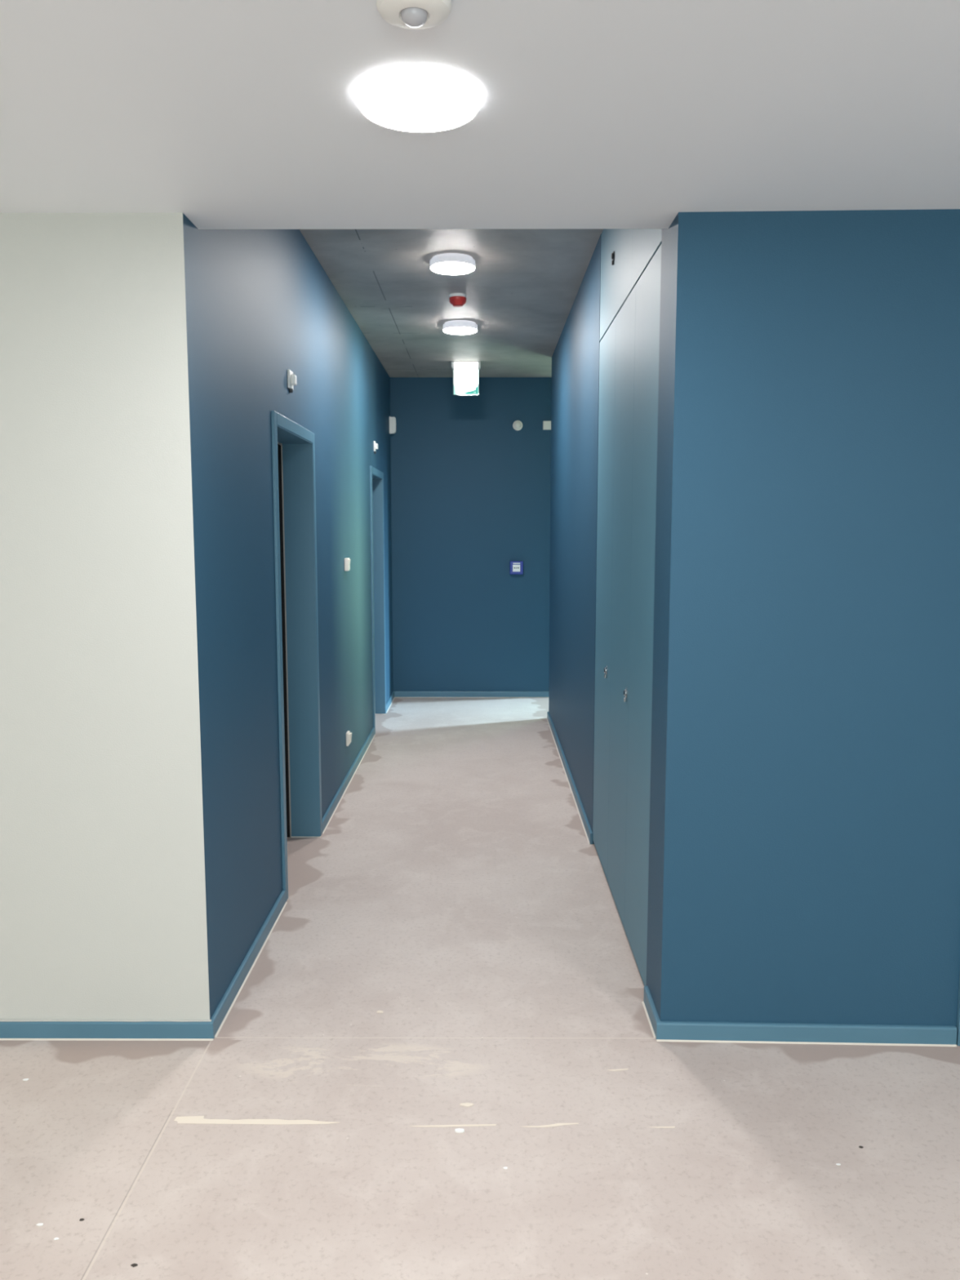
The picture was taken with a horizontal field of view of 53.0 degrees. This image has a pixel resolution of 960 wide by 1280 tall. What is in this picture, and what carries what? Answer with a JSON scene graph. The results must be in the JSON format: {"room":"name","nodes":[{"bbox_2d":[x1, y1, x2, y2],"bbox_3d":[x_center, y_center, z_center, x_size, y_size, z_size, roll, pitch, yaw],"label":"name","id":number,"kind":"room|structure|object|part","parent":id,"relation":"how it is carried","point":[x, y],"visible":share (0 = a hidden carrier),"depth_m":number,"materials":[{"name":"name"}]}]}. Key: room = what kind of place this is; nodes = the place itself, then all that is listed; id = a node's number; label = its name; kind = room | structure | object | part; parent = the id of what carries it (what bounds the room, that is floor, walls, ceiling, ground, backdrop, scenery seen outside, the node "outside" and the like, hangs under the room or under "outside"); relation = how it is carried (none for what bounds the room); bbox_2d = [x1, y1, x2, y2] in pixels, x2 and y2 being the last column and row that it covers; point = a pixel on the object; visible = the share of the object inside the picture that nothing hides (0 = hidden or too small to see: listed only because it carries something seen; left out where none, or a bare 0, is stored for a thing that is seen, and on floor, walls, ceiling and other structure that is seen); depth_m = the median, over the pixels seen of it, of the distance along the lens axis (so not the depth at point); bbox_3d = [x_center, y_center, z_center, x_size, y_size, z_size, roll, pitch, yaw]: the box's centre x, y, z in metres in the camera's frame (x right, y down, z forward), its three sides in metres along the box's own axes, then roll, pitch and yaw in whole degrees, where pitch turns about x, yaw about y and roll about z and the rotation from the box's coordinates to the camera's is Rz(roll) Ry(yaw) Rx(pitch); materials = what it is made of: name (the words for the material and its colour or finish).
{"room":"building corridor","nodes":[
{"label":"building corridor","id":0,"kind":"room"},
{"bbox_2d":[0,212,229,1019],"bbox_3d":[-2.122,-0.244,3.001,2.536,3.000,0.235,0,7,0],"label":"wall","id":1,"kind":"structure","parent":0,"point":[113,895],"depth_m":2.92,"materials":[{"name":"white paint"}]},
{"bbox_2d":[0,1019,211,1022],"bbox_3d":[-2.119,1.202,3.043,2.542,0.002,0.010,0,7,0],"label":"trim","id":2,"kind":"structure","parent":1,"relation":"attached to","point":[6,1020],"depth_m":3.04,"materials":[{"name":"white paint"}]},
{"bbox_2d":[0,1038,213,1040],"bbox_3d":[-2.116,1.260,3.040,2.549,0.004,0.007,0,7,0],"label":"trim","id":3,"kind":"structure","parent":1,"relation":"attached to","point":[55,1039],"depth_m":3.04,"materials":[{"name":"beige"}]},
{"bbox_2d":[0,1020,214,1039],"bbox_3d":[-2.116,1.232,3.046,2.549,0.058,0.013,0,7,0],"label":"baseboard","id":4,"kind":"structure","parent":1,"relation":"attached to","point":[28,1029],"depth_m":3.04,"materials":[{"name":"blue wood"}]},
{"bbox_2d":[205,229,393,984],"bbox_3d":[-0.963,-0.607,6.172,0.240,3.000,6.155,0,7,0],"label":"wall","id":5,"kind":"structure","parent":0,"point":[273,308],"depth_m":3.90,"materials":[{"name":"blue paint"}]},
{"bbox_2d":[287,368,296,392],"bbox_3d":[-0.836,-1.150,4.285,0.033,0.096,0.080,0,7,0],"label":"indicator light","id":6,"kind":"object","parent":5,"relation":"attached to","point":[291,378],"visible":1,"depth_m":4.26,"materials":[{"name":"white plastic"}]},
{"bbox_3d":[-0.844,-1.158,4.284,0.011,0.080,0.080,0,7,0],"label":"plate","id":7,"kind":"part","parent":6,"relation":"part of","materials":[{"name":"white plastic"}]},
{"bbox_2d":[271,410,322,902],"bbox_3d":[-0.963,0.046,4.508,0.253,2.082,0.944,0,7,0],"label":"door frame","id":8,"kind":"structure","parent":5,"relation":"in","point":[293,446],"depth_m":4.89,"materials":[{"name":"blue wood"}]},
{"bbox_2d":[210,691,394,1035],"bbox_3d":[-0.838,0.876,6.148,0.013,0.058,6.240,0,7,0],"label":"baseboard","id":9,"kind":"structure","parent":5,"relation":"attached to","point":[232,991],"depth_m":3.74,"materials":[{"name":"blue wood"}]},
{"bbox_2d":[214,697,395,1037],"bbox_3d":[-0.829,0.903,6.151,0.007,0.004,6.240,0,7,0],"label":"trim","id":10,"kind":"structure","parent":5,"relation":"attached to","point":[286,903],"depth_m":3.75,"materials":[{"name":"beige"}]},
{"bbox_2d":[344,557,350,571],"bbox_3d":[-0.829,-0.473,6.028,0.030,0.080,0.080,0,7,0],"label":"light switch","id":11,"kind":"object","parent":5,"relation":"attached to","point":[347,561],"visible":1,"depth_m":5.99,"materials":[{"name":"white plastic"}]},
{"bbox_2d":[346,730,351,746],"bbox_3d":[-0.829,0.624,6.099,0.030,0.084,0.080,0,7,0],"label":"power socket","id":12,"kind":"object","parent":5,"relation":"attached to","point":[348,735],"visible":1,"depth_m":6.07,"materials":[{"name":"white plastic"}]},
{"bbox_2d":[373,440,377,453],"bbox_3d":[-0.825,-1.524,7.619,0.033,0.096,0.080,0,7,0],"label":"indicator light","id":13,"kind":"object","parent":5,"relation":"attached to","point":[375,445],"visible":1,"depth_m":7.59,"materials":[{"name":"white plastic"}]},
{"bbox_3d":[-0.833,-1.532,7.618,0.011,0.080,0.080,0,7,0],"label":"plate","id":14,"kind":"part","parent":13,"relation":"part of","materials":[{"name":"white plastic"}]},
{"bbox_2d":[369,466,386,733],"bbox_3d":[-0.951,-0.342,7.886,0.253,2.082,0.904,0,7,0],"label":"door","id":15,"kind":"structure","parent":5,"relation":"in","point":[376,477],"depth_m":8.25,"materials":[{"name":"blue wood"}]},
{"bbox_2d":[389,416,396,434],"bbox_3d":[-0.803,-1.979,8.870,0.062,0.156,0.060,0,7,0],"label":"detector","id":16,"kind":"object","parent":5,"relation":"attached to","point":[393,427],"visible":1,"depth_m":8.84,"materials":[{"name":"white plastic"}]},
{"bbox_2d":[299,228,603,377],"bbox_3d":[1.825,-2.312,7.348,6.200,0.120,9.060,0,7,0],"label":"ceiling","id":17,"kind":"structure","parent":0,"point":[522,287],"depth_m":5.68,"materials":[{"name":"paint"}]},
{"bbox_2d":[430,253,475,275],"bbox_3d":[-0.143,-1.954,5.010,0.236,0.059,0.236,0,7,0],"label":"ceiling light","id":18,"kind":"object","parent":17,"relation":"attached to","point":[451,264],"visible":1,"depth_m":4.94,"materials":[{"name":"white plastic"}]},
{"bbox_2d":[430,262,474,275],"bbox_3d":[-0.143,-1.931,5.013,0.230,0.012,0.230,0,7,0],"label":"diffuser","id":19,"kind":"object","parent":18,"relation":"attached to","point":[443,268],"depth_m":4.97,"materials":[{"name":"white plastic"}]},
{"bbox_2d":[448,293,466,306],"bbox_3d":[-0.133,-2.040,5.786,0.106,0.066,0.106,0,7,0],"label":"beacon","id":20,"kind":"object","parent":17,"relation":"attached to","point":[456,300],"visible":1,"depth_m":5.75,"materials":[{"name":"red plastic"}]},
{"bbox_2d":[443,320,477,334],"bbox_3d":[-0.136,-2.134,6.580,0.236,0.059,0.236,0,7,0],"label":"ceiling light","id":21,"kind":"object","parent":17,"relation":"attached to","point":[455,326],"visible":1,"depth_m":6.50,"materials":[{"name":"white plastic"}]},
{"bbox_2d":[443,327,476,334],"bbox_3d":[-0.136,-2.111,6.583,0.230,0.012,0.230,0,7,0],"label":"diffuser","id":22,"kind":"object","parent":21,"relation":"attached to","point":[455,331],"depth_m":6.54,"materials":[{"name":"white plastic"}]},
{"bbox_2d":[451,361,480,394],"bbox_3d":[-0.117,-2.204,8.121,0.244,0.272,0.092,0,7,0],"label":"exit sign","id":23,"kind":"object","parent":17,"relation":"hanging from","point":[465,373],"visible":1,"depth_m":8.11,"materials":[{"name":"white plastic"}]},
{"bbox_2d":[453,362,477,368],"bbox_3d":[-0.117,-2.302,8.065,0.200,0.048,0.001,0,7,0],"label":"light","id":24,"kind":"object","parent":23,"relation":"attached to","point":[456,365],"depth_m":8.06,"materials":[{"name":"white plastic"}]},
{"bbox_2d":[390,377,551,691],"bbox_3d":[-0.061,-0.949,9.152,1.544,3.000,0.150,0,7,0],"label":"wall","id":25,"kind":"structure","parent":0,"point":[470,491],"depth_m":9.07,"materials":[{"name":"blue paint"}]},
{"bbox_2d":[394,691,548,697],"bbox_3d":[-0.055,0.521,9.238,1.531,0.058,0.013,0,7,0],"label":"baseboard","id":26,"kind":"structure","parent":25,"relation":"attached to","point":[397,694],"depth_m":9.23,"materials":[{"name":"blue wood"}]},
{"bbox_2d":[510,560,523,574],"bbox_3d":[0.344,-0.682,9.081,0.124,0.124,0.050,0,7,0],"label":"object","id":27,"kind":"object","parent":25,"relation":"attached to","point":[516,566],"visible":1,"depth_m":9.06,"materials":[{"name":"blue plastic"}]},
{"bbox_3d":[0.343,-0.677,9.058,0.070,0.066,0.002,0,7,0],"label":"press panel","id":28,"kind":"part","parent":27,"relation":"part of","materials":[{"name":"white plastic"}]},
{"bbox_2d":[512,420,522,431],"bbox_3d":[0.350,-1.992,8.931,0.094,0.094,0.050,0,7,0],"label":"detector","id":29,"kind":"object","parent":25,"relation":"attached to","point":[517,424],"visible":1,"depth_m":8.92,"materials":[{"name":"white plastic"}]},
{"bbox_2d":[514,697,548,697],"bbox_3d":[-0.055,0.549,9.232,1.531,0.004,0.007,0,7,0],"label":"trim","id":30,"kind":"structure","parent":25,"relation":"attached to","point":[514,697],"depth_m":9.23,"materials":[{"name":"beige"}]},
{"bbox_2d":[542,421,551,430],"bbox_3d":[0.628,-1.992,8.935,0.086,0.080,0.038,0,7,0],"label":"junction box","id":31,"kind":"object","parent":25,"relation":"attached to","point":[546,424],"visible":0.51,"depth_m":8.92,"materials":[{"name":"white plastic"}]},
{"bbox_2d":[0,697,959,1279],"bbox_3d":[0.763,1.199,4.111,8.900,0.120,16.900,0,7,0],"label":"floor","id":32,"kind":"structure","parent":0,"point":[455,890],"depth_m":2.67,"materials":[{"name":"grey concrete"}]},
{"bbox_2d":[173,1115,337,1124],"bbox_3d":[-0.605,1.309,2.624,0.457,0.001,0.037,0,7,0],"label":"tape remnant","id":33,"kind":"object","parent":32,"relation":"on","point":[191,1119],"visible":1,"depth_m":2.62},
{"bbox_2d":[408,1124,496,1126],"bbox_3d":[-0.075,1.312,2.599,0.238,0.001,0.008,0,7,-2],"label":"tape remnant","id":34,"kind":"object","parent":32,"relation":"on","point":[464,1125],"visible":1,"depth_m":2.60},
{"bbox_2d":[454,1128,464,1133],"bbox_3d":[-0.055,1.313,2.577,0.025,0.003,0.015,0,7,0],"label":"flake","id":35,"kind":"object","parent":32,"relation":"on","point":[457,1130],"visible":1,"depth_m":2.58,"materials":[{"name":"white paint"}]},
{"bbox_2d":[459,1102,473,1106],"bbox_3d":[-0.037,1.301,2.693,0.040,0.001,0.018,0,7,0],"label":"flake","id":36,"kind":"object","parent":32,"relation":"on","point":[467,1104],"visible":1,"depth_m":2.69,"materials":[{"name":"beige paint"}]},
{"bbox_2d":[521,1123,578,1127],"bbox_3d":[0.188,1.312,2.601,0.163,0.001,0.013,-1,7,-7],"label":"tape remnant","id":37,"kind":"object","parent":32,"relation":"on","point":[555,1124],"visible":1,"depth_m":2.60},
{"bbox_2d":[608,1068,627,1071],"bbox_3d":[0.411,1.281,2.868,0.068,0.001,0.008,-1,7,-7],"label":"tape remnant","id":38,"kind":"object","parent":32,"relation":"on","point":[620,1068],"visible":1,"depth_m":2.87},
{"bbox_2d":[592,228,662,986],"bbox_3d":[0.808,-0.352,3.948,0.491,3.000,1.630,0,7,0],"label":"closet door","id":39,"kind":"structure","parent":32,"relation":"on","point":[631,258],"depth_m":3.79,"materials":[{"name":"blue wood"}]},
{"bbox_3d":[0.586,-0.173,4.496,0.020,2.473,0.576,0,7,0],"label":"door","id":40,"kind":"part","parent":39,"relation":"part of","materials":[{"name":"blue paint"}]},
{"bbox_3d":[0.585,-1.629,4.112,0.020,0.492,1.007,0,7,0],"label":"door","id":41,"kind":"part","parent":39,"relation":"part of","materials":[{"name":"blue paint"}]},
{"bbox_3d":[0.584,-0.110,3.943,0.020,2.473,0.535,0,7,0],"label":"door","id":42,"kind":"part","parent":39,"relation":"part of","materials":[{"name":"blue paint"}]},
{"bbox_3d":[0.582,-0.050,3.423,0.020,2.473,0.510,0,7,0],"label":"door","id":43,"kind":"part","parent":39,"relation":"part of","materials":[{"name":"blue paint"}]},
{"bbox_3d":[0.583,-1.537,3.305,0.020,0.492,0.616,0,7,0],"label":"door","id":44,"kind":"part","parent":39,"relation":"part of","materials":[{"name":"blue paint"}]},
{"bbox_2d":[648,1126,675,1128],"bbox_3d":[0.490,1.312,2.594,0.073,0.001,0.006,0,7,0],"label":"tape remnant","id":45,"kind":"object","parent":32,"relation":"on","point":[648,1126],"visible":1,"depth_m":2.59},
{"bbox_2d":[0,0,959,229],"bbox_3d":[-0.102,-1.129,-0.713,6.600,0.595,7.240,0,7,0],"label":"ceiling","id":46,"kind":"structure","parent":0,"point":[222,114],"depth_m":2.09,"materials":[{"name":"white paint"}]},
{"bbox_2d":[376,0,451,29],"bbox_3d":[-0.113,-1.078,1.653,0.128,0.044,0.128,0,7,0],"label":"sensor","id":47,"kind":"object","parent":46,"relation":"attached to","point":[404,14],"visible":1,"depth_m":1.64,"materials":[{"name":"white plastic"}]},
{"bbox_2d":[357,68,479,132],"bbox_3d":[-0.129,-1.131,2.025,0.256,0.024,0.256,0,7,0],"label":"ceiling light","id":48,"kind":"object","parent":46,"relation":"in","point":[403,100],"visible":1,"depth_m":1.99,"materials":[{"name":"white plastic"}]},
{"bbox_2d":[548,235,600,844],"bbox_3d":[1.051,-0.634,6.401,0.940,3.000,3.310,0,7,0],"label":"wall","id":49,"kind":"structure","parent":0,"point":[575,393],"depth_m":5.81,"materials":[{"name":"blue paint"}]},
{"bbox_2d":[546,718,590,844],"bbox_3d":[0.566,0.855,6.571,0.007,0.004,3.314,0,7,0],"label":"trim","id":50,"kind":"structure","parent":49,"relation":"attached to","point":[547,718],"depth_m":6.00,"materials":[{"name":"beige"}]},
{"bbox_2d":[546,711,592,844],"bbox_3d":[0.575,0.828,6.568,0.013,0.058,3.314,0,7,0],"label":"baseboard","id":51,"kind":"structure","parent":49,"relation":"attached to","point":[589,833],"depth_m":5.91,"materials":[{"name":"blue wood"}]},
{"bbox_2d":[645,208,959,1026],"bbox_3d":[1.890,-0.239,2.964,2.640,3.000,0.344,0,7,0],"label":"wall","id":52,"kind":"structure","parent":0,"point":[804,867],"depth_m":2.89,"materials":[{"name":"blue paint"}]},
{"bbox_2d":[641,1001,655,1038],"bbox_3d":[0.554,1.246,3.163,0.007,0.004,0.235,0,7,0],"label":"trim","id":53,"kind":"structure","parent":52,"relation":"attached to","point":[642,1002],"depth_m":3.15,"materials":[{"name":"beige plastic"}]},
{"bbox_2d":[643,986,660,1035],"bbox_3d":[0.564,1.219,3.160,0.013,0.058,0.235,0,7,0],"label":"baseboard","id":54,"kind":"object","parent":52,"relation":"attached to","point":[651,1011],"visible":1,"depth_m":3.15,"materials":[{"name":"blue wood"}]},
{"bbox_2d":[655,1021,956,1044],"bbox_3d":[1.021,1.235,3.022,0.930,0.058,0.013,0,7,2],"label":"baseboard","id":55,"kind":"structure","parent":52,"relation":"attached to","point":[668,1030],"depth_m":3.02,"materials":[{"name":"blue wood"}]},
{"bbox_2d":[656,1039,956,1046],"bbox_3d":[1.021,1.262,3.016,0.930,0.004,0.007,0,7,2],"label":"trim","id":56,"kind":"structure","parent":52,"relation":"attached to","point":[657,1040],"depth_m":3.02,"materials":[{"name":"beige"}]},
{"bbox_2d":[955,974,959,1045],"bbox_3d":[1.977,0.225,2.930,0.975,2.085,0.156,0,7,0],"label":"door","id":57,"kind":"structure","parent":52,"relation":"in","point":[957,1043],"depth_m":3.00,"materials":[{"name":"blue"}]}
]}

